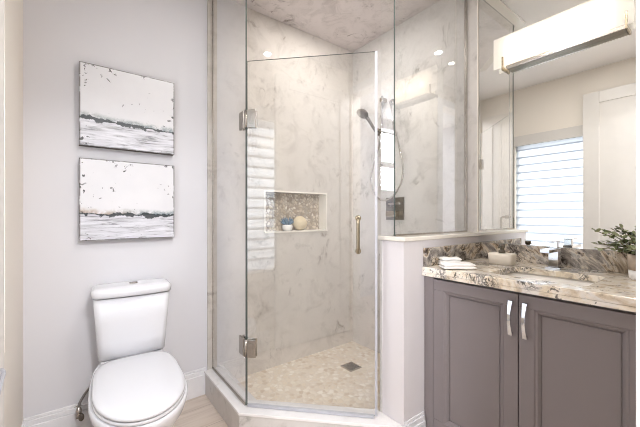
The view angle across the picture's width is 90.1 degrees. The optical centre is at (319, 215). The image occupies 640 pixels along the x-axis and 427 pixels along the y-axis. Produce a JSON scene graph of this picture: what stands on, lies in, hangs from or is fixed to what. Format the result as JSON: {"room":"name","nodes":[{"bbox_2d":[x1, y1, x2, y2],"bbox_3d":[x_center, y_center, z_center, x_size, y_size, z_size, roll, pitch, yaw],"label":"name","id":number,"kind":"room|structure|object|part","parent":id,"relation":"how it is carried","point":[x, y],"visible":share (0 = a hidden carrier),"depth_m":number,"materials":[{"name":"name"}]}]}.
{"room":"bathroom","nodes":[
{"label":"bathroom","id":0,"kind":"room"},
{"bbox_2d":[4,0,22,426],"bbox_3d":[-0.843,-0.150,0.670,0.130,2.540,2.167,0,0,-37],"label":"wall","id":1,"kind":"structure","parent":0,"point":[13,9],"depth_m":1.29,"materials":[{"name":"paint"}]},
{"bbox_2d":[23,0,352,418],"bbox_3d":[-0.601,-0.150,2.191,2.339,2.540,0.160,0,0,-37],"label":"wall","id":2,"kind":"structure","parent":0,"point":[166,40],"depth_m":1.96,"materials":[{"name":"paint"}]},
{"bbox_2d":[74,387,88,420],"bbox_3d":[-1.170,0.894,1.612,0.132,0.239,0.091,0,0,-37],"label":"shutoff valve","id":3,"kind":"object","parent":2,"relation":"attached to","point":[79,415],"visible":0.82,"depth_m":1.58,"materials":[{"name":"silver metal"}]},
{"bbox_3d":[-1.176,0.996,1.574,0.024,0.036,0.013,0,0,-37],"label":"oval handle","id":4,"kind":"part","parent":3,"relation":"part of","materials":[{"name":"silver metal"}]},
{"bbox_2d":[23,367,205,426],"bbox_3d":[-1.052,1.038,1.749,0.845,0.165,0.016,0,0,-37],"label":"baseboard","id":5,"kind":"structure","parent":2,"relation":"attached to","point":[65,416],"depth_m":1.60,"materials":[{"name":"white paint"}]},
{"bbox_2d":[79,61,173,155],"bbox_3d":[-1.038,-0.561,1.744,0.444,0.419,0.039,0,0,-37],"label":"painting","id":6,"kind":"object","parent":2,"relation":"attached to","point":[119,110],"visible":1,"depth_m":1.72},
{"bbox_2d":[79,157,173,240],"bbox_3d":[-1.038,-0.079,1.744,0.444,0.419,0.039,0,0,-37],"label":"painting","id":7,"kind":"object","parent":2,"relation":"attached to","point":[119,200],"visible":1,"depth_m":1.72},
{"bbox_2d":[266,193,318,230],"bbox_3d":[-0.232,-0.025,2.503,0.607,0.347,0.020,0,0,-37],"label":"accent tile","id":8,"kind":"object","parent":2,"relation":"attached to","point":[279,206],"visible":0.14,"depth_m":2.49,"materials":[{"name":"tile"}]},
{"bbox_2d":[264,190,327,232],"bbox_3d":[-0.195,-0.025,2.454,0.567,0.307,0.103,0,0,-37],"label":"niche","id":9,"kind":"object","parent":2,"relation":"attached to","point":[322,196],"visible":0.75,"depth_m":2.55,"materials":[{"name":"beige stone"}]},
{"bbox_2d":[280,217,293,230],"bbox_3d":[-0.247,0.064,2.420,0.106,0.106,0.107,0,0,-37],"label":"succulent plant","id":10,"kind":"object","parent":9,"relation":"in","point":[286,226],"visible":1,"depth_m":2.39,"materials":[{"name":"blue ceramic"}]},
{"bbox_3d":[-0.248,0.095,2.419,0.082,0.045,0.082,0,0,-37],"label":"pot","id":11,"kind":"part","parent":10,"relation":"part of","materials":[{"name":"white ceramic"}]},
{"bbox_2d":[293,216,306,229],"bbox_3d":[-0.158,0.061,2.494,0.112,0.108,0.110,0,0,-37],"label":"sponge","id":12,"kind":"object","parent":9,"relation":"in","point":[300,222],"visible":0.99,"depth_m":2.45,"materials":[{"name":"beige"}]},
{"bbox_2d":[173,341,379,426],"bbox_3d":[0.561,1.145,-0.076,3.400,0.110,5.200,0,0,-37],"label":"floor","id":13,"kind":"structure","parent":0,"point":[319,378],"depth_m":2.06,"materials":[{"name":"tile"}]},
{"bbox_2d":[88,278,187,426],"bbox_3d":[-0.818,0.734,1.435,0.360,0.772,0.764,0,0,-35],"label":"toilet","id":14,"kind":"object","parent":13,"relation":"on","point":[135,382],"visible":1,"depth_m":1.51,"materials":[{"name":"white ceramic"}]},
{"bbox_3d":[-0.976,0.377,1.662,0.352,0.046,0.211,0,0,-35],"label":"tank lid","id":15,"kind":"part","parent":14,"relation":"part of","materials":[{"name":"white ceramic"}]},
{"bbox_3d":[-0.979,0.556,1.668,0.336,0.305,0.192,0,0,-35],"label":"tank","id":16,"kind":"part","parent":14,"relation":"part of","materials":[{"name":"white ceramic"}]},
{"bbox_3d":[-0.815,0.928,1.431,0.360,0.384,0.751,0,0,-35],"label":"bowl","id":17,"kind":"part","parent":14,"relation":"part of","materials":[{"name":"white ceramic"}]},
{"bbox_3d":[-0.762,0.727,1.355,0.338,0.014,0.562,0,0,-35],"label":"seat","id":18,"kind":"part","parent":14,"relation":"part of","materials":[{"name":"white plastic"}]},
{"bbox_3d":[-0.768,0.707,1.363,0.336,0.022,0.589,0,0,-35],"label":"lid","id":19,"kind":"part","parent":14,"relation":"part of","materials":[{"name":"white plastic"}]},
{"bbox_2d":[205,375,362,426],"bbox_3d":[-0.203,1.054,1.662,1.228,0.133,0.330,0,0,27],"label":"curb","id":20,"kind":"object","parent":13,"relation":"on","point":[231,418],"visible":0.46,"depth_m":1.58,"materials":[{"name":"stone"}]},
{"bbox_2d":[204,369,403,426],"bbox_3d":[-0.202,0.980,1.661,1.235,0.014,0.340,0,0,27],"label":"cap","id":21,"kind":"object","parent":20,"relation":"on","point":[381,420],"visible":0.79,"depth_m":1.57,"materials":[{"name":"stone"}]},
{"bbox_2d":[212,0,246,405],"bbox_3d":[-0.528,-0.218,1.831,0.016,2.380,0.499,0,0,-37],"label":"fixed glass panel","id":22,"kind":"object","parent":21,"relation":"on","point":[228,16],"visible":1,"depth_m":1.89,"materials":[{"name":"grey"}]},
{"bbox_2d":[239,51,376,418],"bbox_3d":[-0.074,0.094,1.596,0.712,1.752,0.112,0,0,13],"label":"shower door","id":23,"kind":"structure","parent":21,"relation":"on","point":[247,118],"depth_m":1.58,"materials":[{"name":"clear glass"}]},
{"bbox_3d":[0.184,0.094,1.540,0.028,0.186,0.107,0,0,9],"label":"pull handle","id":24,"kind":"part","parent":23,"relation":"part of","materials":[{"name":"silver metal"}]},
{"bbox_2d":[341,362,361,371],"bbox_3d":[0.223,1.087,2.292,0.108,0.004,0.108,0,0,-37],"label":"floor drain","id":25,"kind":"object","parent":13,"relation":"on","point":[350,366],"visible":1,"depth_m":2.29,"materials":[{"name":"silver metal"}]},
{"bbox_2d":[424,276,635,426],"bbox_3d":[0.965,0.699,1.385,0.581,0.842,0.834,0,0,-37],"label":"vanity cabinet","id":26,"kind":"object","parent":13,"relation":"on","point":[494,357],"visible":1,"depth_m":1.21,"materials":[{"name":"grey paint"}]},
{"bbox_3d":[0.658,0.657,1.379,0.017,0.611,0.260,0,0,-37],"label":"panel","id":27,"kind":"part","parent":26,"relation":"part of","materials":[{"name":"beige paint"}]},
{"bbox_3d":[0.659,0.659,1.379,0.021,0.711,0.364,0,0,-37],"label":"door","id":28,"kind":"part","parent":26,"relation":"part of","materials":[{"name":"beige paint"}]},
{"bbox_3d":[0.735,0.398,1.235,0.034,0.135,0.017,0,0,-37],"label":"handle","id":29,"kind":"part","parent":26,"relation":"part of","materials":[{"name":"silver metal"}]},
{"bbox_3d":[0.765,0.398,1.195,0.034,0.135,0.017,0,0,-37],"label":"handle","id":30,"kind":"part","parent":26,"relation":"part of","materials":[{"name":"silver metal"}]},
{"bbox_2d":[422,258,635,311],"bbox_3d":[0.977,0.271,1.383,0.564,0.042,0.850,0,0,-37],"label":"countertop","id":31,"kind":"structure","parent":26,"relation":"on","point":[615,290],"depth_m":1.26,"materials":[{"name":"stone"}]},
{"bbox_2d":[423,242,480,266],"bbox_3d":[0.729,0.204,1.716,0.556,0.091,0.020,0,0,-37],"label":"side splash","id":32,"kind":"object","parent":31,"relation":"on","point":[467,251],"visible":0.91,"depth_m":1.67,"materials":[{"name":"stone"}]},
{"bbox_2d":[438,262,476,269],"bbox_3d":[0.638,0.235,1.489,0.150,0.029,0.084,0,0,3],"label":"washcloth","id":33,"kind":"object","parent":31,"relation":"on","point":[446,265],"visible":1,"depth_m":1.46,"materials":[{"name":"white fabric"}]},
{"bbox_2d":[438,257,461,264],"bbox_3d":[0.640,0.228,1.573,0.105,0.043,0.068,0,0,1],"label":"washcloth","id":34,"kind":"object","parent":33,"relation":"on","point":[442,259],"visible":0.56,"depth_m":1.55,"materials":[{"name":"white fabric"}]},
{"bbox_2d":[488,244,516,265],"bbox_3d":[0.929,0.199,1.632,0.080,0.103,0.114,0,0,-37],"label":"soap dispenser","id":35,"kind":"object","parent":31,"relation":"on","point":[501,257],"visible":1,"depth_m":1.61,"materials":[{"name":"beige ceramic"}]},
{"bbox_2d":[503,272,595,285],"bbox_3d":[0.943,0.341,1.340,0.343,0.127,0.396,0,0,-37],"label":"sink basin","id":36,"kind":"object","parent":31,"relation":"in","point":[515,274],"visible":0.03,"depth_m":1.45,"materials":[{"name":"white ceramic"}]},
{"bbox_2d":[540,240,563,269],"bbox_3d":[1.066,0.184,1.475,0.160,0.132,0.060,0,0,-37],"label":"faucet","id":37,"kind":"object","parent":31,"relation":"on","point":[554,252],"visible":1,"depth_m":1.49,"materials":[{"name":"silver metal"}]},
{"bbox_3d":[1.046,0.162,1.460,0.110,0.016,0.038,0,0,-37],"label":"spout","id":38,"kind":"part","parent":37,"relation":"part of","materials":[{"name":"silver metal"}]},
{"bbox_3d":[1.079,0.136,1.485,0.103,0.036,0.034,0,0,-37],"label":"lever","id":39,"kind":"part","parent":37,"relation":"part of","materials":[{"name":"silver metal"}]},
{"bbox_3d":[1.106,0.247,1.506,0.060,0.006,0.060,0,0,-37],"label":"plate","id":40,"kind":"part","parent":37,"relation":"part of","materials":[{"name":"silver metal"}]},
{"bbox_2d":[481,242,627,272],"bbox_3d":[1.200,0.204,1.540,0.020,0.091,0.829,0,0,-37],"label":"backsplash","id":41,"kind":"structure","parent":31,"relation":"on","point":[603,260],"depth_m":1.52,"materials":[{"name":"stone"}]},
{"bbox_2d":[591,224,635,279],"bbox_3d":[1.226,0.136,1.274,0.192,0.228,0.292,0,0,-17],"label":"potted plant","id":42,"kind":"object","parent":31,"relation":"on","point":[631,255],"visible":0.83,"depth_m":1.27,"materials":[{"name":"green plant"}]},
{"bbox_3d":[1.259,0.183,1.227,0.116,0.062,0.116,0,0,-37],"label":"pot","id":43,"kind":"part","parent":42,"relation":"part of","materials":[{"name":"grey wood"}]},
{"bbox_3d":[1.259,0.232,1.227,0.109,0.036,0.109,0,0,-37],"label":"pot","id":44,"kind":"part","parent":42,"relation":"part of","materials":[{"name":"white ceramic"}]},
{"bbox_3d":[0.880,0.659,1.088,0.021,0.711,0.361,0,0,-37],"label":"door","id":45,"kind":"part","parent":26,"relation":"part of","materials":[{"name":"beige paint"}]},
{"bbox_3d":[0.879,0.657,1.087,0.017,0.611,0.257,0,0,-37],"label":"panel","id":46,"kind":"part","parent":26,"relation":"part of","materials":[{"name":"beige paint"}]},
{"bbox_2d":[247,0,439,51],"bbox_3d":[0.102,-1.415,1.951,1.272,0.009,1.074,0,0,-37],"label":"ceiling","id":47,"kind":"structure","parent":0,"point":[350,25],"depth_m":2.25,"materials":[{"name":"stone"}]},
{"bbox_2d":[353,0,476,352],"bbox_3d":[0.636,-0.150,2.415,0.140,2.540,1.182,0,0,-37],"label":"wall","id":48,"kind":"structure","parent":0,"point":[429,45],"depth_m":2.26,"materials":[{"name":"stone"}]},
{"bbox_2d":[356,96,403,200],"bbox_3d":[0.441,-0.508,2.367,0.229,0.805,0.324,0,0,-37],"label":"shower","id":49,"kind":"object","parent":48,"relation":"attached to","point":[362,113],"visible":0.9,"depth_m":2.42,"materials":[{"name":"silver metal"}]},
{"bbox_3d":[0.390,-0.683,2.421,0.131,0.168,0.029,0,0,-12],"label":"handle","id":50,"kind":"part","parent":49,"relation":"part of","materials":[{"name":"silver metal"}]},
{"bbox_2d":[386,197,403,219],"bbox_3d":[0.542,-0.048,2.377,0.054,0.168,0.170,0,0,-37],"label":"shower valve","id":51,"kind":"object","parent":48,"relation":"attached to","point":[399,201],"visible":0.94,"depth_m":2.36,"materials":[{"name":"silver metal"}]},
{"bbox_3d":[0.539,-0.010,2.375,0.047,0.044,0.097,0,0,-37],"label":"temperature handle","id":52,"kind":"part","parent":51,"relation":"part of","materials":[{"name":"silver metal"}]},
{"bbox_2d":[382,236,478,426],"bbox_3d":[0.625,0.621,1.736,0.699,0.998,0.131,0,0,-37],"label":"wall","id":53,"kind":"structure","parent":0,"point":[402,262],"depth_m":1.52,"materials":[{"name":"paint"}]},
{"bbox_2d":[380,240,381,411],"bbox_3d":[0.581,0.547,1.792,0.703,0.851,0.012,0,0,-37],"label":"tile","id":54,"kind":"structure","parent":53,"relation":"attached to","point":[380,240],"depth_m":1.58,"materials":[{"name":"stone"}]},
{"bbox_2d":[404,411,425,426],"bbox_3d":[0.450,1.038,1.510,0.145,0.165,0.016,0,0,-37],"label":"baseboard","id":55,"kind":"structure","parent":53,"relation":"attached to","point":[418,420],"depth_m":1.52,"materials":[{"name":"white paint"}]},
{"bbox_2d":[378,232,480,241],"bbox_3d":[0.618,0.112,1.736,0.710,0.020,0.163,0,0,-37],"label":"cap","id":56,"kind":"object","parent":53,"relation":"on","point":[406,238],"visible":0.87,"depth_m":1.60,"materials":[{"name":"beige stone"}]},
{"bbox_2d":[393,0,466,235],"bbox_3d":[0.597,-0.653,1.753,0.723,1.510,0.053,0,0,-37],"label":"glass panel","id":57,"kind":"object","parent":56,"relation":"on","point":[465,1],"visible":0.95,"depth_m":1.95,"materials":[{"name":"grey"}]},
{"bbox_3d":[0.326,-0.653,1.551,0.059,1.509,0.008,0,0,8],"label":"corner glass","id":58,"kind":"part","parent":57,"relation":"part of","materials":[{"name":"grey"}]},
{"bbox_3d":[0.628,-0.653,1.754,0.669,1.509,0.008,0,0,-37],"label":"glass","id":59,"kind":"part","parent":57,"relation":"part of","materials":[{"name":"grey"}]},
{"bbox_2d":[477,0,478,231],"bbox_3d":[0.942,-0.660,1.901,0.016,1.520,0.008,0,0,-37],"label":"trim","id":60,"kind":"structure","parent":53,"relation":"attached to","point":[477,0],"depth_m":1.90,"materials":[{"name":"beige stone"}]},
{"bbox_3d":[1.293,-0.150,1.553,0.138,2.540,0.985,0,0,-37],"label":"wall","id":61,"kind":"structure","parent":0,"visible":0},
{"bbox_2d":[479,0,635,250],"bbox_3d":[1.200,-0.629,1.557,0.006,1.574,0.844,0,0,-37],"label":"wall mirror","id":62,"kind":"object","parent":61,"relation":"attached to","point":[557,134],"visible":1,"depth_m":1.59,"materials":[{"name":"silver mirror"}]},
{"bbox_2d":[494,0,633,71],"bbox_3d":[1.156,-0.885,1.573,0.043,0.185,0.567,0,0,-37],"label":"vanity light","id":63,"kind":"object","parent":62,"relation":"attached to","point":[591,21],"visible":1,"depth_m":1.53,"materials":[{"name":"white glass"}]},
{"bbox_3d":[1.173,-0.801,1.559,0.032,0.016,0.476,0,0,-37],"label":"rail","id":64,"kind":"part","parent":63,"relation":"part of","materials":[{"name":"white glass"}]},
{"bbox_3d":[0.711,-0.150,0.567,2.219,2.540,0.120,0,0,-37],"label":"wall","id":65,"kind":"structure","parent":0,"visible":0},
{"bbox_2d":[636,0,639,426],"bbox_3d":[0.183,-0.065,0.249,0.902,2.370,0.014,0,0,-37],"label":"doorway","id":66,"kind":"structure","parent":65,"relation":"in","point":[637,1],"depth_m":0.48,"materials":[{"name":"white paint"}]},
{"bbox_2d":[0,0,5,426],"bbox_3d":[-0.419,-0.030,0.345,0.072,2.276,0.787,0,0,-37],"label":"door","id":67,"kind":"structure","parent":66,"relation":"attached to","point":[2,370],"depth_m":0.64,"materials":[{"name":"white paint"}]},
{"bbox_3d":[-0.418,-0.030,0.346,0.008,2.276,0.787,0,0,-37],"label":"panel frame","id":68,"kind":"part","parent":67,"relation":"part of","materials":[{"name":"white paint"}]},
{"bbox_3d":[-0.495,0.262,0.478,0.028,0.052,0.143,0,0,-40],"label":"lever handle","id":69,"kind":"part","parent":67,"relation":"part of","materials":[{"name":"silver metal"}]}
]}

